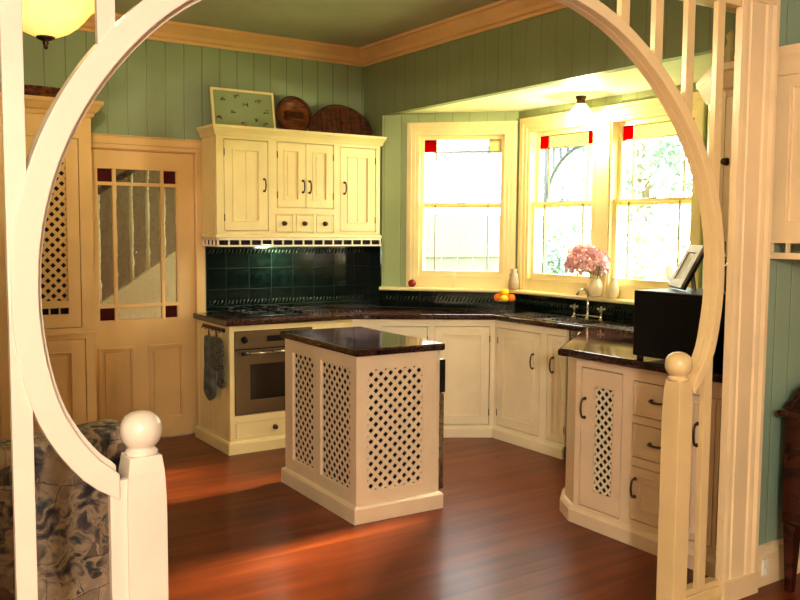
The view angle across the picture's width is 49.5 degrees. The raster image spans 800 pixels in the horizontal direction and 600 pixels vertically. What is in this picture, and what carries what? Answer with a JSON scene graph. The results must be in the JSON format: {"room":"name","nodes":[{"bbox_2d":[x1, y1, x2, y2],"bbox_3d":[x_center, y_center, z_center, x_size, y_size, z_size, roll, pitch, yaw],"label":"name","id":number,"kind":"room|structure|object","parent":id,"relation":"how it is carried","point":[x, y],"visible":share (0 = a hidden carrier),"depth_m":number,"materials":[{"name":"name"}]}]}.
{"room":"kitchen","nodes":[
{"label":"kitchen","id":0,"kind":"room"},
{"bbox_2d":[0,30,363,311],"bbox_3d":[-2.854,-0.427,5.604,6.277,2.995,0.120,-3,6,-34],"label":"wall","id":1,"kind":"structure","parent":0,"point":[161,90],"depth_m":6.27,"materials":[{"name":"green wood"}]},
{"bbox_2d":[91,149,196,436],"bbox_3d":[-1.878,-0.021,6.243,0.825,2.073,0.049,-3,6,-34],"label":"door","id":2,"kind":"structure","parent":1,"relation":"in","point":[143,202],"depth_m":6.25,"materials":[{"name":"beige paint"}]},
{"bbox_2d":[91,133,205,419],"bbox_3d":[-1.889,-0.067,6.246,0.995,2.188,0.155,-3,6,-34],"label":"trim","id":3,"kind":"structure","parent":1,"relation":"attached to","point":[98,141],"depth_m":6.35,"materials":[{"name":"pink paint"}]},
{"bbox_2d":[196,124,386,246],"bbox_3d":[-0.813,-0.842,6.626,1.441,0.857,0.388,-3,6,-34],"label":"upper cabinet","id":4,"kind":"object","parent":1,"relation":"attached to","point":[262,187],"visible":1,"depth_m":6.43,"materials":[{"name":"beige paint"}]},
{"bbox_2d":[209,87,275,127],"bbox_3d":[-1.157,-1.404,6.413,0.500,0.298,0.071,-3,6,-34],"label":"board","id":5,"kind":"object","parent":4,"relation":"on","point":[228,106],"visible":0.87,"depth_m":6.41,"materials":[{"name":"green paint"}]},
{"bbox_2d":[276,96,311,130],"bbox_3d":[-0.809,-1.417,6.647,0.300,0.295,0.102,-3,6,-34],"label":"wooden plate","id":6,"kind":"object","parent":4,"relation":"on","point":[292,112],"visible":0.94,"depth_m":6.65,"materials":[{"name":"brown wood"}]},
{"bbox_2d":[309,104,372,135],"bbox_3d":[-0.470,-1.422,6.897,0.592,0.268,0.078,-3,6,-34],"label":"tray","id":7,"kind":"object","parent":4,"relation":"on","point":[334,119],"visible":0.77,"depth_m":6.89,"materials":[{"name":"brown wood"}]},
{"bbox_2d":[206,243,381,310],"bbox_3d":[-0.800,-0.188,6.749,1.372,0.515,0.290,-3,6,-34],"label":"tile backsplash","id":8,"kind":"structure","parent":1,"relation":"attached to","point":[293,276],"depth_m":6.87,"materials":[{"name":"green tile"}]},
{"bbox_2d":[77,0,566,66],"bbox_3d":[-1.783,-1.716,3.793,6.157,0.121,3.890,-3,6,-34],"label":"trim","id":9,"kind":"structure","parent":1,"relation":"attached to","point":[501,13],"depth_m":6.30,"materials":[{"name":"paint"}]},
{"bbox_2d":[115,0,500,47],"bbox_3d":[0.298,-1.673,2.058,7.700,0.100,9.320,-3,6,-34],"label":"ceiling","id":10,"kind":"structure","parent":0,"point":[353,23],"depth_m":5.92,"materials":[{"name":"paint"}]},
{"bbox_2d":[22,0,94,48],"bbox_3d":[-1.386,-1.360,3.371,0.448,0.757,0.448,3,6,34],"label":"pendant light","id":11,"kind":"object","parent":10,"relation":"hanging from","point":[46,20],"visible":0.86,"depth_m":3.31,"materials":[{"name":"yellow glass"}]},
{"bbox_2d":[382,111,518,423],"bbox_3d":[0.392,-0.295,6.953,1.079,2.562,0.120,1,5,11],"label":"wall","id":12,"kind":"structure","parent":0,"point":[394,127],"depth_m":6.92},
{"bbox_2d":[417,133,505,277],"bbox_3d":[0.492,-0.743,6.896,0.695,1.137,0.143,1,5,11],"label":"window","id":13,"kind":"structure","parent":12,"relation":"in","point":[427,143],"depth_m":6.87,"materials":[{"name":"paint"}]},
{"bbox_2d":[406,121,517,288],"bbox_3d":[0.478,-0.744,6.824,0.869,1.298,0.030,1,5,11],"label":"trim","id":14,"kind":"structure","parent":12,"relation":"attached to","point":[510,128],"depth_m":6.78,"materials":[{"name":"paint"}]},
{"bbox_2d":[414,276,647,299],"bbox_3d":[1.096,-0.092,6.327,2.304,0.087,0.394,5,6,42],"label":"trim","id":15,"kind":"structure","parent":12,"relation":"attached to","point":[421,281],"depth_m":6.81,"materials":[{"name":"paint"}]},
{"bbox_2d":[379,82,707,311],"bbox_3d":[1.050,-0.209,5.939,0.950,2.562,3.100,-3,6,-34],"label":"bay window","id":16,"kind":"structure","parent":12,"relation":"in","point":[648,94],"depth_m":6.02,"materials":[{"name":"beige wood"}]},
{"bbox_2d":[408,278,415,286],"bbox_3d":[0.096,-0.138,6.912,0.064,0.069,0.064,-3,6,-34],"label":"apple","id":17,"kind":"object","parent":16,"relation":"on","point":[411,283],"visible":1,"depth_m":6.89,"materials":[{"name":"red food"}]},
{"bbox_2d":[508,269,518,289],"bbox_3d":[0.879,-0.160,6.698,0.084,0.160,0.084,-3,6,-34],"label":"vase","id":18,"kind":"object","parent":16,"relation":"on","point":[513,282],"visible":1,"depth_m":6.67,"materials":[{"name":"beige ceramic"}]},
{"bbox_2d":[526,122,593,284],"bbox_3d":[1.223,-0.697,6.393,0.143,1.137,0.676,-3,6,-34],"label":"window","id":19,"kind":"structure","parent":16,"relation":"in","point":[540,140],"depth_m":6.57,"materials":[{"name":"paint"}]},
{"bbox_2d":[587,276,602,296],"bbox_3d":[1.356,-0.095,6.021,0.112,0.145,0.112,-3,6,-34],"label":"flower vase","id":20,"kind":"object","parent":16,"relation":"on","point":[595,286],"visible":0.98,"depth_m":5.98,"materials":[{"name":"beige ceramic"}]},
{"bbox_2d":[564,243,610,278],"bbox_3d":[1.305,-0.239,6.018,0.252,0.315,0.415,-3,6,-34],"label":"bouquet","id":21,"kind":"object","parent":20,"relation":"in","point":[587,263],"visible":1,"depth_m":5.94,"materials":[{"name":"pink plant"}]},
{"bbox_2d":[608,277,618,298],"bbox_3d":[1.453,-0.084,5.894,0.076,0.145,0.076,-3,6,-34],"label":"vase","id":22,"kind":"object","parent":16,"relation":"on","point":[613,291],"visible":1,"depth_m":5.87,"materials":[{"name":"beige ceramic"}]},
{"bbox_2d":[607,109,695,288],"bbox_3d":[1.684,-0.639,5.703,0.143,1.137,0.697,-3,6,-34],"label":"window","id":23,"kind":"structure","parent":16,"relation":"in","point":[623,130],"depth_m":5.89,"materials":[{"name":"paint"}]},
{"bbox_2d":[155,433,799,599],"bbox_3d":[-0.161,1.332,2.959,7.700,0.050,10.900,-3,6,-34],"label":"floor","id":24,"kind":"structure","parent":0,"point":[236,531],"depth_m":4.30,"materials":[{"name":"brown wood"}]},
{"bbox_2d":[0,587,15,599],"bbox_3d":[-1.279,1.098,2.410,0.406,0.486,0.406,-3,6,-34],"label":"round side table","id":25,"kind":"object","parent":24,"relation":"on","point":[5,594],"visible":0.95,"depth_m":2.50,"materials":[{"name":"brown wood"}]},
{"bbox_2d":[0,92,103,439],"bbox_3d":[-2.556,-0.101,5.530,1.265,2.362,0.360,-3,6,-34],"label":"cupboard","id":26,"kind":"object","parent":24,"relation":"on","point":[67,269],"visible":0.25,"depth_m":5.65,"materials":[{"name":"paint"}]},
{"bbox_2d":[24,85,60,96],"bbox_3d":[-2.300,-1.361,5.587,0.450,0.143,0.168,-4,6,-41],"label":"wicker basket","id":27,"kind":"object","parent":26,"relation":"on","point":[35,90],"visible":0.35,"depth_m":5.50,"materials":[{"name":"brown wicker"}]},
{"bbox_2d":[0,419,127,599],"bbox_3d":[-1.812,0.892,2.759,0.880,0.835,1.750,4,6,36],"label":"armchair","id":28,"kind":"object","parent":24,"relation":"on","point":[72,526],"visible":0.6,"depth_m":2.93,"materials":[{"name":"fabric"}]},
{"bbox_2d":[195,319,352,455],"bbox_3d":[-0.948,0.577,6.446,0.987,0.885,0.717,-3,6,-34],"label":"housing","id":29,"kind":"object","parent":24,"relation":"on","point":[218,426],"visible":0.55,"depth_m":6.07,"materials":[{"name":"beige paint"}]},
{"bbox_2d":[201,323,224,332],"bbox_3d":[-1.321,0.199,6.090,0.034,0.032,0.400,-3,6,-34],"label":"hook rail","id":30,"kind":"object","parent":29,"relation":"attached to","point":[204,325],"visible":1,"depth_m":6.06,"materials":[{"name":"brown wood"}]},
{"bbox_2d":[204,330,215,400],"bbox_3d":[-1.343,0.462,6.123,0.047,0.509,0.217,-3,6,-34],"label":"oven mitt","id":31,"kind":"object","parent":30,"relation":"hanging from","point":[209,372],"visible":0.84,"depth_m":6.10,"materials":[{"name":"grey fabric"}]},
{"bbox_2d":[210,331,224,370],"bbox_3d":[-1.260,0.354,5.976,0.047,0.280,0.246,-3,6,-34],"label":"oven mitt","id":32,"kind":"object","parent":30,"relation":"hanging from","point":[217,361],"visible":1,"depth_m":5.93,"materials":[{"name":"grey fabric"}]},
{"bbox_2d":[217,370,225,387],"bbox_3d":[-1.226,0.517,5.946,0.040,0.180,0.130,-3,6,-34],"label":"pot holder","id":33,"kind":"object","parent":32,"relation":"hanging from","point":[221,383],"visible":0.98,"depth_m":5.91,"materials":[{"name":"grey fabric"}]},
{"bbox_2d":[234,327,311,415],"bbox_3d":[-1.002,0.479,6.269,0.592,0.576,0.557,-3,6,-34],"label":"wall oven","id":34,"kind":"object","parent":29,"relation":"in","point":[259,355],"visible":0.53,"depth_m":6.01,"materials":[{"name":"silver metal"}]},
{"bbox_2d":[280,326,444,524],"bbox_3d":[-0.246,0.674,5.053,0.595,0.925,0.972,-3,6,-34],"label":"kitchen island","id":35,"kind":"object","parent":24,"relation":"on","point":[362,403],"visible":1,"depth_m":4.73,"materials":[{"name":"beige wood"}]},
{"bbox_2d":[438,358,444,488],"bbox_3d":[0.016,0.664,5.170,0.043,0.730,0.815,-2,5,-32],"label":"door","id":36,"kind":"structure","parent":35,"relation":"attached to","point":[442,361],"depth_m":4.83,"materials":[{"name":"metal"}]},
{"bbox_2d":[0,0,741,599],"bbox_3d":[0.186,0.082,2.783,2.730,2.475,0.106,-3,6,-34],"label":"archway","id":37,"kind":"object","parent":24,"relation":"on","point":[137,494],"visible":1,"depth_m":2.19,"materials":[{"name":"paint"}]},
{"bbox_2d":[353,319,494,437],"bbox_3d":[0.169,0.569,6.648,1.056,0.885,0.420,0,5,-2],"label":"base cabinet","id":38,"kind":"object","parent":24,"relation":"on","point":[469,376],"visible":0.52,"depth_m":6.47,"materials":[{"name":"beige paint"}]},
{"bbox_2d":[492,320,568,459],"bbox_3d":[0.978,0.610,6.208,0.236,0.885,0.750,-3,6,-34],"label":"base cabinet","id":39,"kind":"object","parent":24,"relation":"on","point":[531,378],"visible":0.98,"depth_m":6.14,"materials":[{"name":"beige paint"}]},
{"bbox_2d":[560,332,721,577],"bbox_3d":[1.210,0.729,4.742,0.681,0.885,1.895,-1,5,-20],"label":"base cabinet","id":40,"kind":"object","parent":24,"relation":"on","point":[611,489],"visible":0.6,"depth_m":4.33,"materials":[{"name":"paint"}]},
{"bbox_2d":[193,304,722,382],"bbox_3d":[0.453,0.204,5.443,2.257,0.040,3.869,-3,6,-34],"label":"countertop","id":41,"kind":"structure","parent":40,"relation":"on","point":[611,346],"depth_m":6.00,"materials":[{"name":"brown stone"}]},
{"bbox_2d":[213,304,308,317],"bbox_3d":[-1.020,0.076,6.354,0.560,0.047,0.460,-3,6,-34],"label":"gas cooktop","id":42,"kind":"object","parent":41,"relation":"in","point":[266,311],"visible":1,"depth_m":6.28,"materials":[{"name":"black metal"}]},
{"bbox_2d":[381,290,633,323],"bbox_3d":[1.022,0.079,5.946,0.772,0.137,3.100,-3,6,-34],"label":"tiled upstand","id":43,"kind":"object","parent":41,"relation":"on","point":[615,312],"visible":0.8,"depth_m":6.82,"materials":[{"name":"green tile"}]},
{"bbox_2d":[500,312,633,340],"bbox_3d":[1.225,0.226,5.964,0.325,0.178,1.265,-3,6,-34],"label":"sink","id":44,"kind":"object","parent":41,"relation":"in","point":[532,315],"visible":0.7,"depth_m":6.01,"materials":[{"name":"silver metal"}]},
{"bbox_2d":[570,288,605,320],"bbox_3d":[1.278,0.025,6.031,0.155,0.221,0.333,-3,6,-34],"label":"tap","id":45,"kind":"object","parent":41,"relation":"on","point":[587,316],"visible":1,"depth_m":6.04,"materials":[{"name":"silver metal"}]},
{"bbox_2d":[633,288,725,364],"bbox_3d":[1.402,0.126,4.139,0.380,0.337,0.415,-3,6,-34],"label":"microwave","id":46,"kind":"object","parent":41,"relation":"on","point":[666,320],"visible":0.48,"depth_m":4.04,"materials":[{"name":"black plastic"}]},
{"bbox_2d":[668,245,703,290],"bbox_3d":[1.392,-0.156,4.200,0.126,0.218,0.215,1,5,1],"label":"photo frame","id":47,"kind":"object","parent":46,"relation":"on","point":[693,256],"visible":0.94,"depth_m":4.17,"materials":[{"name":"white wood"}]},
{"bbox_2d":[675,253,695,279],"bbox_3d":[1.387,-0.162,4.199,0.074,0.140,0.135,1,5,1],"label":"picture","id":48,"kind":"object","parent":47,"relation":"attached to","point":[686,269],"depth_m":4.19,"materials":[{"name":"white"}]},
{"bbox_2d":[724,258,726,291],"bbox_3d":[1.566,-0.116,4.074,0.124,0.158,0.124,-3,6,-34],"label":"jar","id":49,"kind":"object","parent":46,"relation":"on","point":[725,258],"visible":0.09,"depth_m":4.05,"materials":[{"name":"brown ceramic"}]},
{"bbox_3d":[0.797,0.044,6.636,0.190,0.093,0.190,-3,6,-34],"label":"fruit bowl","id":50,"kind":"object","parent":41,"relation":"on","visible":0},
{"bbox_2d":[494,294,501,301],"bbox_3d":[0.755,-0.018,6.662,0.068,0.065,0.068,-3,6,-34],"label":"orange","id":51,"kind":"object","parent":50,"relation":"on","point":[497,296],"visible":0.88,"depth_m":6.64,"materials":[{"name":"orange food"}]},
{"bbox_2d":[500,295,507,301],"bbox_3d":[0.791,-0.010,6.597,0.075,0.055,0.057,-3,6,-34],"label":"lemon","id":52,"kind":"object","parent":50,"relation":"on","point":[503,298],"visible":1,"depth_m":6.58,"materials":[{"name":"yellow food"}]},
{"bbox_2d":[500,289,508,294],"bbox_3d":[0.801,-0.060,6.633,0.075,0.055,0.057,-3,6,-34],"label":"lemon","id":53,"kind":"object","parent":52,"relation":"on","point":[503,291],"visible":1,"depth_m":6.61,"materials":[{"name":"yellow food"}]},
{"bbox_2d":[508,294,514,301],"bbox_3d":[0.849,-0.015,6.633,0.068,0.065,0.068,-3,6,-34],"label":"orange","id":54,"kind":"object","parent":50,"relation":"on","point":[511,298],"visible":0.99,"depth_m":6.61,"materials":[{"name":"orange food"}]},
{"bbox_2d":[777,387,799,592],"bbox_3d":[2.072,0.786,3.759,0.835,0.940,0.450,-3,6,-34],"label":"side table","id":55,"kind":"object","parent":24,"relation":"on","point":[790,514],"visible":1,"depth_m":3.70,"materials":[{"name":"brown wood"}]},
{"bbox_2d":[364,0,735,306],"bbox_3d":[0.851,-0.400,5.597,0.120,2.995,4.000,-3,6,-34],"label":"wall","id":56,"kind":"structure","parent":0,"point":[562,42],"depth_m":5.57,"materials":[{"name":"green wood"}]},
{"bbox_2d":[382,47,711,114],"bbox_3d":[0.738,-1.370,5.633,0.063,0.016,3.100,-3,6,-34],"label":"trim","id":57,"kind":"structure","parent":56,"relation":"attached to","point":[708,50],"depth_m":5.37,"materials":[{"name":"beige wood"}]},
{"bbox_2d":[401,53,711,113],"bbox_3d":[1.116,-1.437,5.915,0.893,0.090,3.280,-3,6,-34],"label":"ceiling","id":58,"kind":"structure","parent":0,"point":[627,81],"depth_m":5.73,"materials":[{"name":"paint"}]},
{"bbox_2d":[566,96,594,118],"bbox_3d":[1.237,-1.324,5.933,0.200,0.137,0.200,-3,6,-34],"label":"ceiling light","id":59,"kind":"object","parent":58,"relation":"attached to","point":[580,110],"visible":1,"depth_m":5.89,"materials":[{"name":"white glass"}]},
{"bbox_2d":[702,106,709,288],"bbox_3d":[1.775,-0.119,4.874,0.120,2.562,0.977,2,5,18],"label":"wall","id":60,"kind":"structure","parent":0,"point":[708,123],"depth_m":5.12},
{"bbox_2d":[758,0,799,545],"bbox_3d":[-0.084,-0.170,2.648,7.600,2.995,0.110,-3,6,-34],"label":"wall","id":61,"kind":"structure","parent":0,"point":[782,373],"depth_m":3.79,"materials":[{"name":"green wood"}]},
{"bbox_2d":[696,61,733,256],"bbox_3d":[1.522,-0.636,4.087,0.431,0.855,0.547,-3,6,-34],"label":"upper cabinet","id":62,"kind":"object","parent":61,"relation":"attached to","point":[703,85],"visible":0.24,"depth_m":3.92,"materials":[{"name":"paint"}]},
{"bbox_2d":[724,28,734,62],"bbox_3d":[1.510,-1.138,3.907,0.090,0.175,0.120,-3,6,-34],"label":"ornament","id":63,"kind":"object","parent":62,"relation":"on","point":[729,50],"visible":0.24,"depth_m":3.90,"materials":[{"name":"beige"}]},
{"bbox_2d":[680,0,776,12],"bbox_3d":[0.168,-1.210,2.713,3.192,0.140,0.175,-3,6,-34],"label":"trim","id":64,"kind":"structure","parent":61,"relation":"attached to","point":[771,2],"depth_m":3.51,"materials":[{"name":"paint"}]},
{"bbox_2d":[715,0,780,599],"bbox_3d":[1.437,0.004,3.582,0.232,2.520,0.049,-3,6,-34],"label":"trim","id":65,"kind":"structure","parent":61,"relation":"attached to","point":[757,23],"depth_m":3.56,"materials":[{"name":"paint"}]},
{"bbox_2d":[761,558,768,576],"bbox_3d":[1.592,1.165,3.776,0.035,0.075,0.020,-3,6,-34],"label":"wall socket","id":66,"kind":"object","parent":61,"relation":"attached to","point":[765,562],"visible":1,"depth_m":3.77,"materials":[{"name":"beige plastic"}]},
{"bbox_2d":[757,538,799,587],"bbox_3d":[2.296,1.129,4.268,1.945,0.178,0.022,-3,6,-34],"label":"baseboard","id":67,"kind":"structure","parent":61,"relation":"attached to","point":[773,550],"depth_m":3.83,"materials":[{"name":"paint"}]},
{"bbox_2d":[770,43,799,259],"bbox_3d":[2.042,-0.614,3.722,0.936,0.873,0.396,-3,6,-34],"label":"upper cabinet","id":68,"kind":"object","parent":61,"relation":"attached to","point":[785,227],"visible":0.84,"depth_m":3.60,"materials":[{"name":"paint"}]},
{"label":"outside","id":69,"kind":"structure","parent":0,"visible":0},
{"bbox_2d":[568,261,676,279],"bbox_3d":[22.494,0.247,24.085,55.943,0.050,65.000,-3,6,-34],"label":"lawn","id":70,"kind":"structure","parent":69,"point":[667,262],"depth_m":44.61,"materials":[{"name":"green plant"}]},
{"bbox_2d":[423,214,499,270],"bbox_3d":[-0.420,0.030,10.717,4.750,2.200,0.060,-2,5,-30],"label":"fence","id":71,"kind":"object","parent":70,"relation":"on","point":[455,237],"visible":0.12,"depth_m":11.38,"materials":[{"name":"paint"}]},
{"bbox_2d":[425,145,586,273],"bbox_3d":[2.000,-0.156,8.556,0.080,2.950,6.000,-3,6,-34],"label":"frame","id":72,"kind":"object","parent":70,"relation":"on","point":[431,156],"visible":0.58,"depth_m":9.18,"materials":[{"name":"paint"}]},
{"bbox_2d":[541,234,574,274],"bbox_3d":[2.392,-0.056,13.588,0.692,1.985,0.740,-3,6,-34],"label":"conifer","id":73,"kind":"object","parent":70,"relation":"on","point":[556,261],"visible":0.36,"depth_m":13.41,"materials":[{"name":"green plant"}]},
{"bbox_2d":[542,163,591,269],"bbox_3d":[3.964,-1.714,22.928,2.846,3.805,2.694,-3,6,-34],"label":"tree","id":74,"kind":"object","parent":70,"relation":"on","point":[552,231],"visible":0.3,"depth_m":22.30,"materials":[{"name":"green plant"}]},
{"bbox_2d":[556,136,691,278],"bbox_3d":[4.604,-2.914,16.377,4.415,7.246,4.266,-3,6,-34],"label":"tree","id":75,"kind":"object","parent":70,"relation":"on","point":[645,180],"visible":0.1,"depth_m":16.00,"materials":[{"name":"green plant"}]},
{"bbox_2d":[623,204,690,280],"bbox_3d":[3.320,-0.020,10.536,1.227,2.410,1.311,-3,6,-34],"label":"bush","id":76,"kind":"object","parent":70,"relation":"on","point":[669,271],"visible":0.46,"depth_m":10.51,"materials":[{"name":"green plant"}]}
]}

